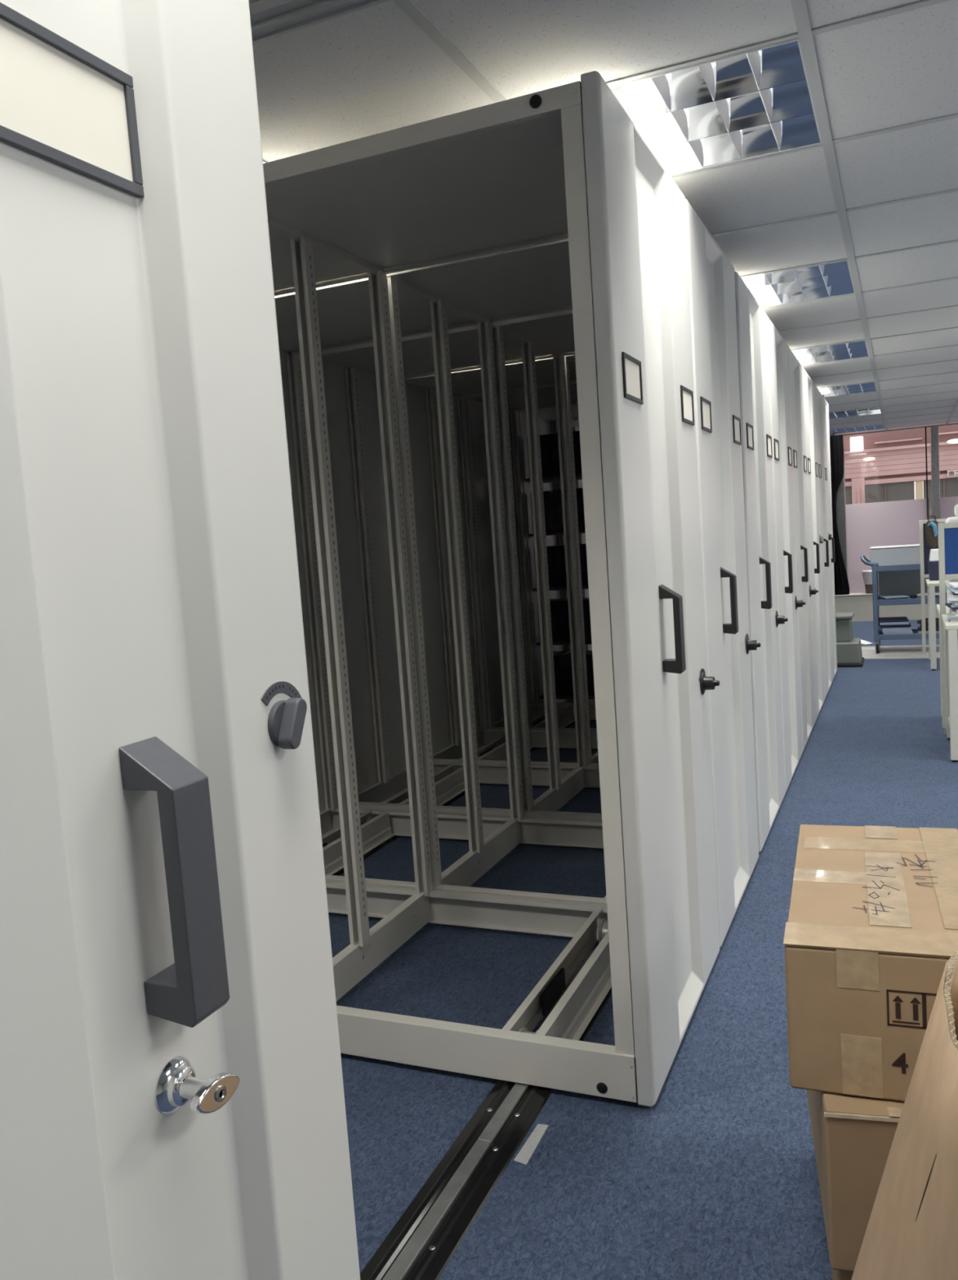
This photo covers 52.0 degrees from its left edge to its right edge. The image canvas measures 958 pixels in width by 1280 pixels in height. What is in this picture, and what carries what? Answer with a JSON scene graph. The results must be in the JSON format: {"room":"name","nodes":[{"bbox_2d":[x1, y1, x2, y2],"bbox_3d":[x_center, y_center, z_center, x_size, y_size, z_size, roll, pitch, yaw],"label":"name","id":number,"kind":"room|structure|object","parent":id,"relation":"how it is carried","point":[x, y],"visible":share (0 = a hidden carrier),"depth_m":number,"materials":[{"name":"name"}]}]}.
{"room":"back office","nodes":[
{"label":"back office","id":0,"kind":"room"},
{"bbox_2d":[248,0,957,434],"bbox_3d":[2.310,-1.817,4.972,7.945,0.200,16.555,-1,6,24],"label":"ceiling","id":1,"kind":"structure","parent":0,"point":[877,194],"depth_m":2.44,"materials":[{"name":"grey"}]},
{"bbox_2d":[248,0,389,44],"bbox_3d":[-1.327,-1.187,2.320,3.065,0.022,0.095,-1,6,24],"label":"ceiling light","id":2,"kind":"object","parent":1,"relation":"attached to","point":[269,19],"depth_m":1.89,"materials":[{"name":"grey metal"}]},
{"bbox_2d":[608,37,821,176],"bbox_3d":[0.528,-1.409,2.597,0.688,0.105,0.688,-1,6,24],"label":"light","id":3,"kind":"object","parent":1,"relation":"attached to","point":[735,108],"visible":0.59,"depth_m":2.58,"materials":[{"name":"white metal"}]},
{"bbox_2d":[741,260,854,307],"bbox_3d":[1.349,-1.656,4.498,0.688,0.105,0.688,-1,6,24],"label":"light","id":4,"kind":"object","parent":1,"relation":"attached to","point":[832,279],"visible":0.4,"depth_m":4.52,"materials":[{"name":"white metal"}]},
{"bbox_2d":[791,340,868,365],"bbox_3d":[2.170,-1.903,6.398,0.688,0.105,0.688,-1,6,24],"label":"light","id":5,"kind":"object","parent":1,"relation":"attached to","point":[851,350],"visible":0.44,"depth_m":6.43,"materials":[{"name":"white metal"}]},
{"bbox_2d":[829,435,848,595],"bbox_3d":[4.638,-1.452,12.633,0.183,2.330,0.144,1,8,41],"label":"curtain","id":6,"kind":"object","parent":1,"relation":"hanging from","point":[841,585],"visible":0.91,"depth_m":12.62,"materials":[{"name":"black fabric"}]},
{"bbox_2d":[817,382,875,397],"bbox_3d":[2.991,-2.151,8.299,0.688,0.105,0.688,-1,6,24],"label":"light","id":7,"kind":"object","parent":1,"relation":"attached to","point":[866,387],"visible":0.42,"depth_m":8.35,"materials":[{"name":"white metal"}]},
{"bbox_2d":[828,407,880,419],"bbox_3d":[3.813,-2.398,10.199,0.688,0.105,0.688,-1,6,24],"label":"light","id":8,"kind":"object","parent":1,"relation":"attached to","point":[870,411],"visible":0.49,"depth_m":10.28,"materials":[{"name":"silver metal"}]},
{"bbox_2d":[828,424,884,434],"bbox_3d":[4.634,-2.646,12.100,0.688,0.105,0.688,-1,6,24],"label":"light","id":9,"kind":"object","parent":1,"relation":"attached to","point":[881,426],"visible":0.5,"depth_m":12.22,"materials":[{"name":"silver metal"}]},
{"bbox_2d":[328,619,957,1279],"bbox_3d":[2.531,0.701,5.331,7.645,0.100,16.485,-1,6,24],"label":"floor","id":10,"kind":"structure","parent":0,"point":[717,1179],"depth_m":2.40,"materials":[{"name":"blue carpet"}]},
{"bbox_2d":[0,0,359,1279],"bbox_3d":[-1.169,0.148,1.197,2.026,2.304,0.488,-1,6,24],"label":"shelving unit","id":11,"kind":"object","parent":10,"relation":"on","point":[172,1105],"visible":1,"depth_m":0.82,"materials":[{"name":"beige paint"}]},
{"bbox_2d":[332,720,574,875],"bbox_3d":[-0.591,0.963,4.292,0.148,0.016,11.300,-1,6,24],"label":"rail","id":12,"kind":"object","parent":10,"relation":"on","point":[339,873],"visible":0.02,"depth_m":4.54,"materials":[{"name":"black metal"}]},
{"bbox_2d":[360,940,611,1279],"bbox_3d":[0.676,0.930,3.740,0.148,0.016,11.300,-1,6,24],"label":"rail","id":13,"kind":"object","parent":10,"relation":"on","point":[425,1237],"visible":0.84,"depth_m":2.06,"materials":[{"name":"black metal"}]},
{"bbox_2d":[404,315,804,792],"bbox_3d":[0.713,-0.415,5.517,2.055,2.304,0.908,-1,6,24],"label":"shelving unit","id":14,"kind":"object","parent":13,"relation":"on","point":[420,392],"visible":0.35,"depth_m":5.75,"materials":[{"name":"beige paint"}]},
{"bbox_2d":[466,346,817,751],"bbox_3d":[1.071,-0.523,6.345,2.055,2.304,0.908,-1,6,24],"label":"shelving unit","id":15,"kind":"object","parent":13,"relation":"on","point":[545,396],"visible":0.38,"depth_m":6.48,"materials":[{"name":"beige paint"}]},
{"bbox_2d":[572,385,833,696],"bbox_3d":[1.780,-0.740,8.024,2.026,2.304,0.908,-1,6,24],"label":"shelving unit","id":16,"kind":"object","parent":13,"relation":"on","point":[819,399],"visible":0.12,"depth_m":7.75,"materials":[{"name":"beige paint"}]},
{"bbox_2d":[262,71,719,1106],"bbox_3d":[-0.388,-0.083,2.968,2.055,2.304,0.908,-1,6,24],"label":"shelving unit","id":17,"kind":"object","parent":10,"relation":"on","point":[568,161],"visible":0.51,"depth_m":2.56,"materials":[{"name":"beige paint"}]},
{"bbox_2d":[274,198,759,946],"bbox_3d":[-0.027,-0.192,3.805,2.055,2.304,0.908,-1,6,24],"label":"shelving unit","id":18,"kind":"object","parent":10,"relation":"on","point":[482,291],"visible":0.55,"depth_m":3.69,"materials":[{"name":"beige paint"}]},
{"bbox_2d":[513,1124,548,1164],"bbox_3d":[0.118,1.130,2.205,0.032,0.001,0.150,-1,6,24],"label":"tape piece","id":19,"kind":"object","parent":10,"relation":"on","point":[523,1156],"visible":1,"depth_m":2.20,"materials":[{"name":"fabric"}]},
{"bbox_2d":[320,271,787,852],"bbox_3d":[0.354,-0.307,4.686,2.055,2.304,0.908,-1,6,24],"label":"shelving unit","id":20,"kind":"object","parent":10,"relation":"on","point":[349,380],"visible":0.51,"depth_m":4.79,"materials":[{"name":"beige paint"}]},
{"bbox_2d":[518,367,825,719],"bbox_3d":[1.416,-0.630,7.181,2.026,2.304,0.908,-1,6,24],"label":"shelving unit","id":21,"kind":"object","parent":10,"relation":"on","point":[547,417],"visible":0.15,"depth_m":7.10,"materials":[{"name":"beige paint"}]},
{"bbox_2d":[526,436,529,478],"bbox_3d":[0.440,-1.339,7.222,0.068,0.300,0.271,-1,6,24],"label":"ring binder","id":22,"kind":"object","parent":21,"relation":"on","point":[526,437],"visible":0.18,"depth_m":7.11,"materials":[{"name":"black plastic"}]},
{"bbox_2d":[529,492,533,532],"bbox_3d":[0.467,-0.942,7.262,0.068,0.300,0.271,-1,6,24],"label":"ring binder","id":23,"kind":"object","parent":21,"relation":"on","point":[530,492],"visible":0.17,"depth_m":7.15,"materials":[{"name":"black plastic"}]},
{"bbox_2d":[533,549,536,583],"bbox_3d":[0.494,-0.545,7.301,0.068,0.300,0.271,-1,6,24],"label":"ring binder","id":24,"kind":"object","parent":21,"relation":"on","point":[534,549],"visible":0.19,"depth_m":7.19,"materials":[{"name":"black plastic"}]},
{"bbox_2d":[537,598,557,642],"bbox_3d":[0.522,-0.148,7.341,0.068,0.300,0.271,-1,6,24],"label":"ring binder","id":25,"kind":"object","parent":21,"relation":"on","point":[554,598],"visible":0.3,"depth_m":7.24,"materials":[{"name":"black plastic"}]},
{"bbox_2d":[540,651,559,695],"bbox_3d":[0.550,0.249,7.381,0.068,0.300,0.271,-1,6,24],"label":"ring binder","id":26,"kind":"object","parent":21,"relation":"on","point":[553,652],"visible":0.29,"depth_m":7.28,"materials":[{"name":"black plastic"}]},
{"bbox_2d":[566,597,586,641],"bbox_3d":[0.732,-0.153,7.250,0.068,0.300,0.271,-1,6,24],"label":"ring binder","id":27,"kind":"object","parent":21,"relation":"on","point":[582,597],"visible":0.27,"depth_m":7.14,"materials":[{"name":"black plastic"}]},
{"bbox_2d":[572,431,582,474],"bbox_3d":[0.755,-1.347,7.085,0.068,0.300,0.271,-1,6,24],"label":"ring binder","id":28,"kind":"object","parent":21,"relation":"on","point":[576,446],"visible":0.21,"depth_m":6.96,"materials":[{"name":"black plastic"}]},
{"bbox_2d":[575,488,585,530],"bbox_3d":[0.760,-0.950,7.134,0.068,0.300,0.271,-1,6,24],"label":"ring binder","id":29,"kind":"object","parent":21,"relation":"on","point":[580,502],"visible":0.34,"depth_m":7.01,"materials":[{"name":"black plastic"}]},
{"bbox_2d":[578,543,587,586],"bbox_3d":[0.788,-0.552,7.174,0.068,0.300,0.271,-1,6,24],"label":"ring binder","id":30,"kind":"object","parent":21,"relation":"on","point":[582,547],"visible":0.33,"depth_m":7.04,"materials":[{"name":"black plastic"}]},
{"bbox_2d":[582,597,591,641],"bbox_3d":[0.819,-0.155,7.212,0.068,0.300,0.271,-1,6,24],"label":"ring binder","id":31,"kind":"object","parent":21,"relation":"on","point":[586,614],"visible":0.33,"depth_m":7.08,"materials":[{"name":"black plastic"}]},
{"bbox_2d":[585,650,594,695],"bbox_3d":[0.843,0.242,7.253,0.068,0.300,0.271,-1,6,24],"label":"ring binder","id":32,"kind":"object","parent":21,"relation":"on","point":[588,656],"visible":0.35,"depth_m":7.13,"materials":[{"name":"black plastic"}]},
{"bbox_2d":[823,398,836,676],"bbox_3d":[2.057,-0.824,8.664,2.026,2.304,0.488,-1,6,24],"label":"shelving unit","id":33,"kind":"object","parent":10,"relation":"on","point":[831,543],"visible":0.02,"depth_m":8.29,"materials":[{"name":"beige paint"}]},
{"bbox_2d":[831,1268,853,1279],"bbox_3d":[0.886,1.024,1.751,0.500,0.197,0.602,-2,6,17],"label":"carton","id":34,"kind":"object","parent":10,"relation":"on","point":[836,1274],"visible":0.15,"depth_m":1.53,"materials":[{"name":"brown cardboard"}]},
{"bbox_2d":[805,1089,903,1271],"bbox_3d":[0.861,0.794,1.739,0.522,0.263,0.645,-2,6,15],"label":"carton","id":35,"kind":"object","parent":34,"relation":"on","point":[852,1135],"visible":0.37,"depth_m":1.49,"materials":[{"name":"brown cardboard"}]},
{"bbox_2d":[782,824,957,1101],"bbox_3d":[0.841,0.542,1.732,0.541,0.240,0.636,-2,6,20],"label":"carton","id":36,"kind":"object","parent":35,"relation":"on","point":[870,935],"visible":0.91,"depth_m":1.52,"materials":[{"name":"brown cardboard"}]},
{"bbox_2d":[835,612,863,666],"bbox_3d":[3.353,-0.006,9.021,0.320,0.455,0.442,-1,6,24],"label":"step stool","id":37,"kind":"object","parent":10,"relation":"on","point":[848,649],"visible":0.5,"depth_m":8.87,"materials":[{"name":"grey plastic"}]},
{"bbox_2d":[860,639,871,644],"bbox_3d":[4.048,0.019,10.434,0.152,0.030,0.314,-5,6,-11],"label":"paper scrap","id":38,"kind":"object","parent":10,"relation":"on","point":[862,642],"visible":0.57,"depth_m":10.36,"materials":[{"name":"white paper"}]},
{"bbox_2d":[850,949,957,1279],"bbox_3d":[0.634,0.791,1.206,0.486,0.804,0.301,-1,6,24],"label":"carton","id":39,"kind":"object","parent":10,"relation":"on","point":[911,1233],"visible":1,"depth_m":1.15,"materials":[{"name":"brown cardboard"}]},
{"bbox_2d":[924,578,946,670],"bbox_3d":[4.557,-0.160,8.295,1.400,0.740,0.620,-1,6,24],"label":"office desk","id":40,"kind":"object","parent":10,"relation":"on","point":[930,584],"visible":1,"depth_m":8.29,"materials":[{"name":"laminate"}]},
{"bbox_2d":[918,518,946,653],"bbox_3d":[4.629,-0.490,8.585,1.400,1.208,0.032,-1,6,24],"label":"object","id":41,"kind":"structure","parent":40,"relation":"attached to","point":[924,550],"depth_m":8.82,"materials":[{"name":"metal"}]},
{"bbox_2d":[861,644,939,659],"bbox_3d":[5.747,0.073,8.813,4.500,0.010,0.905,-1,6,24],"label":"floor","id":42,"kind":"structure","parent":41,"relation":"attached to","point":[884,651],"depth_m":9.51,"materials":[{"name":"plastic"}]},
{"bbox_2d":[859,555,957,653],"bbox_3d":[4.218,-0.377,9.597,0.887,0.956,0.512,-1,6,24],"label":"trolley","id":43,"kind":"object","parent":42,"relation":"on","point":[904,580],"visible":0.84,"depth_m":9.55,"materials":[{"name":"blue metal"}]},
{"bbox_2d":[877,594,909,599],"bbox_3d":[4.067,-0.402,9.620,0.260,0.064,0.336,-3,6,12],"label":"paper stack","id":44,"kind":"object","parent":43,"relation":"on","point":[894,596],"visible":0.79,"depth_m":9.52,"materials":[{"name":"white paper"}]},
{"bbox_2d":[869,544,919,566],"bbox_3d":[4.071,-0.829,9.603,0.453,0.178,0.431,-1,6,24],"label":"carton","id":45,"kind":"object","parent":43,"relation":"on","point":[907,554],"visible":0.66,"depth_m":9.41,"materials":[{"name":"grey cardboard"}]},
{"bbox_2d":[877,616,911,634],"bbox_3d":[4.082,-0.125,9.656,0.300,0.174,0.339,-2,6,18],"label":"paper stack","id":46,"kind":"object","parent":43,"relation":"on","point":[886,625],"visible":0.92,"depth_m":9.53,"materials":[{"name":"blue paper"}]},
{"bbox_2d":[871,564,919,571],"bbox_3d":[4.248,-0.721,9.552,0.780,0.050,0.484,-1,6,24],"label":"shelf","id":47,"kind":"object","parent":43,"relation":"attached to","point":[874,567],"depth_m":9.42,"materials":[{"name":"blue metal"}]},
{"bbox_2d":[876,594,946,605],"bbox_3d":[4.270,-0.397,9.585,0.780,0.057,0.484,-1,6,24],"label":"shelf","id":48,"kind":"object","parent":43,"relation":"attached to","point":[912,600],"depth_m":9.43,"materials":[{"name":"blue metal"}]},
{"bbox_2d":[877,628,957,639],"bbox_3d":[4.293,-0.062,9.618,0.780,0.052,0.484,-1,6,24],"label":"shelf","id":49,"kind":"object","parent":43,"relation":"attached to","point":[914,635],"depth_m":9.46,"materials":[{"name":"blue metal"}]},
{"bbox_2d":[916,617,938,633],"bbox_3d":[4.402,-0.123,9.521,0.249,0.154,0.334,0,7,32],"label":"paper stack","id":50,"kind":"object","parent":43,"relation":"on","point":[936,620],"visible":0.31,"depth_m":9.41,"materials":[{"name":"white paper"}]},
{"bbox_2d":[914,591,946,598],"bbox_3d":[4.370,-0.415,9.486,0.249,0.075,0.318,0,7,35],"label":"paper stack","id":51,"kind":"object","parent":43,"relation":"on","point":[936,593],"visible":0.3,"depth_m":9.40,"materials":[{"name":"white paper"}]},
{"bbox_2d":[924,515,937,547],"bbox_3d":[4.007,-0.959,8.679,0.113,0.285,0.155,-1,6,24],"label":"hanging bag","id":52,"kind":"object","parent":41,"relation":"hanging from","point":[931,526],"visible":0.94,"depth_m":8.64,"materials":[{"name":"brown fabric"}]},
{"bbox_2d":[927,548,946,580],"bbox_3d":[4.062,-0.665,8.597,0.240,0.270,0.220,-1,6,24],"label":"storage box","id":53,"kind":"object","parent":40,"relation":"on","point":[932,564],"visible":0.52,"depth_m":8.54,"materials":[{"name":"blue fabric"}]},
{"bbox_2d":[927,560,946,580],"bbox_3d":[4.066,-0.613,8.602,0.240,0.165,0.220,-1,6,24],"label":"tub","id":54,"kind":"object","parent":53,"relation":"in","point":[933,573],"depth_m":8.54,"materials":[{"name":"plastic"}]},
{"bbox_2d":[936,604,949,736],"bbox_3d":[3.510,0.159,5.840,1.400,0.740,0.620,-1,6,24],"label":"office desk","id":55,"kind":"object","parent":10,"relation":"on","point":[947,608],"visible":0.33,"depth_m":6.34,"materials":[{"name":"laminate"}]},
{"bbox_2d":[944,504,957,608],"bbox_3d":[3.047,-0.508,5.904,0.420,0.635,0.406,-1,6,24],"label":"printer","id":56,"kind":"object","parent":55,"relation":"on","point":[951,519],"visible":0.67,"depth_m":5.84,"materials":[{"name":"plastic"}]},
{"bbox_2d":[941,613,957,762],"bbox_3d":[3.256,0.237,5.234,1.400,0.740,0.620,-1,6,24],"label":"office desk","id":57,"kind":"object","parent":10,"relation":"on","point":[950,639],"visible":0.93,"depth_m":5.23,"materials":[{"name":"laminate"}]},
{"bbox_2d":[937,521,957,728],"bbox_3d":[3.359,-0.096,5.508,1.400,1.212,0.032,-1,6,24],"label":"wall","id":58,"kind":"structure","parent":57,"relation":"attached to","point":[947,532],"depth_m":5.72,"materials":[{"name":"laminate"}]},
{"bbox_2d":[944,582,957,621],"bbox_3d":[2.727,-0.216,5.424,0.270,0.194,0.341,-1,6,24],"label":"paper stack","id":59,"kind":"object","parent":57,"relation":"on","point":[953,588],"visible":1,"depth_m":5.35,"materials":[{"name":"white paper"}]},
{"bbox_2d":[829,434,836,523],"bbox_3d":[3.421,-1.500,13.505,2.855,2.520,0.200,-1,6,24],"label":"wall","id":60,"kind":"structure","parent":0,"point":[829,434],"depth_m":12.84,"materials":[{"name":"paint"}]},
{"bbox_2d":[834,422,957,621],"bbox_3d":[5.530,-1.470,12.348,7.645,2.400,0.415,-1,6,24],"label":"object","id":61,"kind":"structure","parent":60,"relation":"in","point":[860,527],"depth_m":12.57,"materials":[{"name":"paint"}]},
{"bbox_2d":[861,569,871,593],"bbox_3d":[5.025,-0.747,12.592,0.216,0.295,0.216,-1,6,24],"label":"waste bin","id":62,"kind":"object","parent":61,"relation":"on","point":[867,574],"visible":0.46,"depth_m":12.54,"materials":[{"name":"grey plastic"}]},
{"label":"outside","id":63,"kind":"structure","parent":0,"visible":0},
{"bbox_3d":[8.803,-0.996,19.177,26.000,0.150,14.100,-1,6,24],"label":"paving","id":64,"kind":"object","parent":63,"visible":0},
{"bbox_2d":[835,422,957,519],"bbox_3d":[9.077,-4.296,20.001,10.000,6.000,0.800,-1,6,24],"label":"window","id":65,"kind":"structure","parent":64,"relation":"on","point":[880,466],"depth_m":20.18,"materials":[{"name":"clear glass"}]},
{"bbox_2d":[915,480,922,499],"bbox_3d":[9.044,-2.459,20.144,0.140,1.730,0.100,-1,6,24],"label":"blind","id":66,"kind":"object","parent":65,"relation":"hanging from","point":[918,483],"depth_m":20.04,"materials":[{"name":"beige fabric"}]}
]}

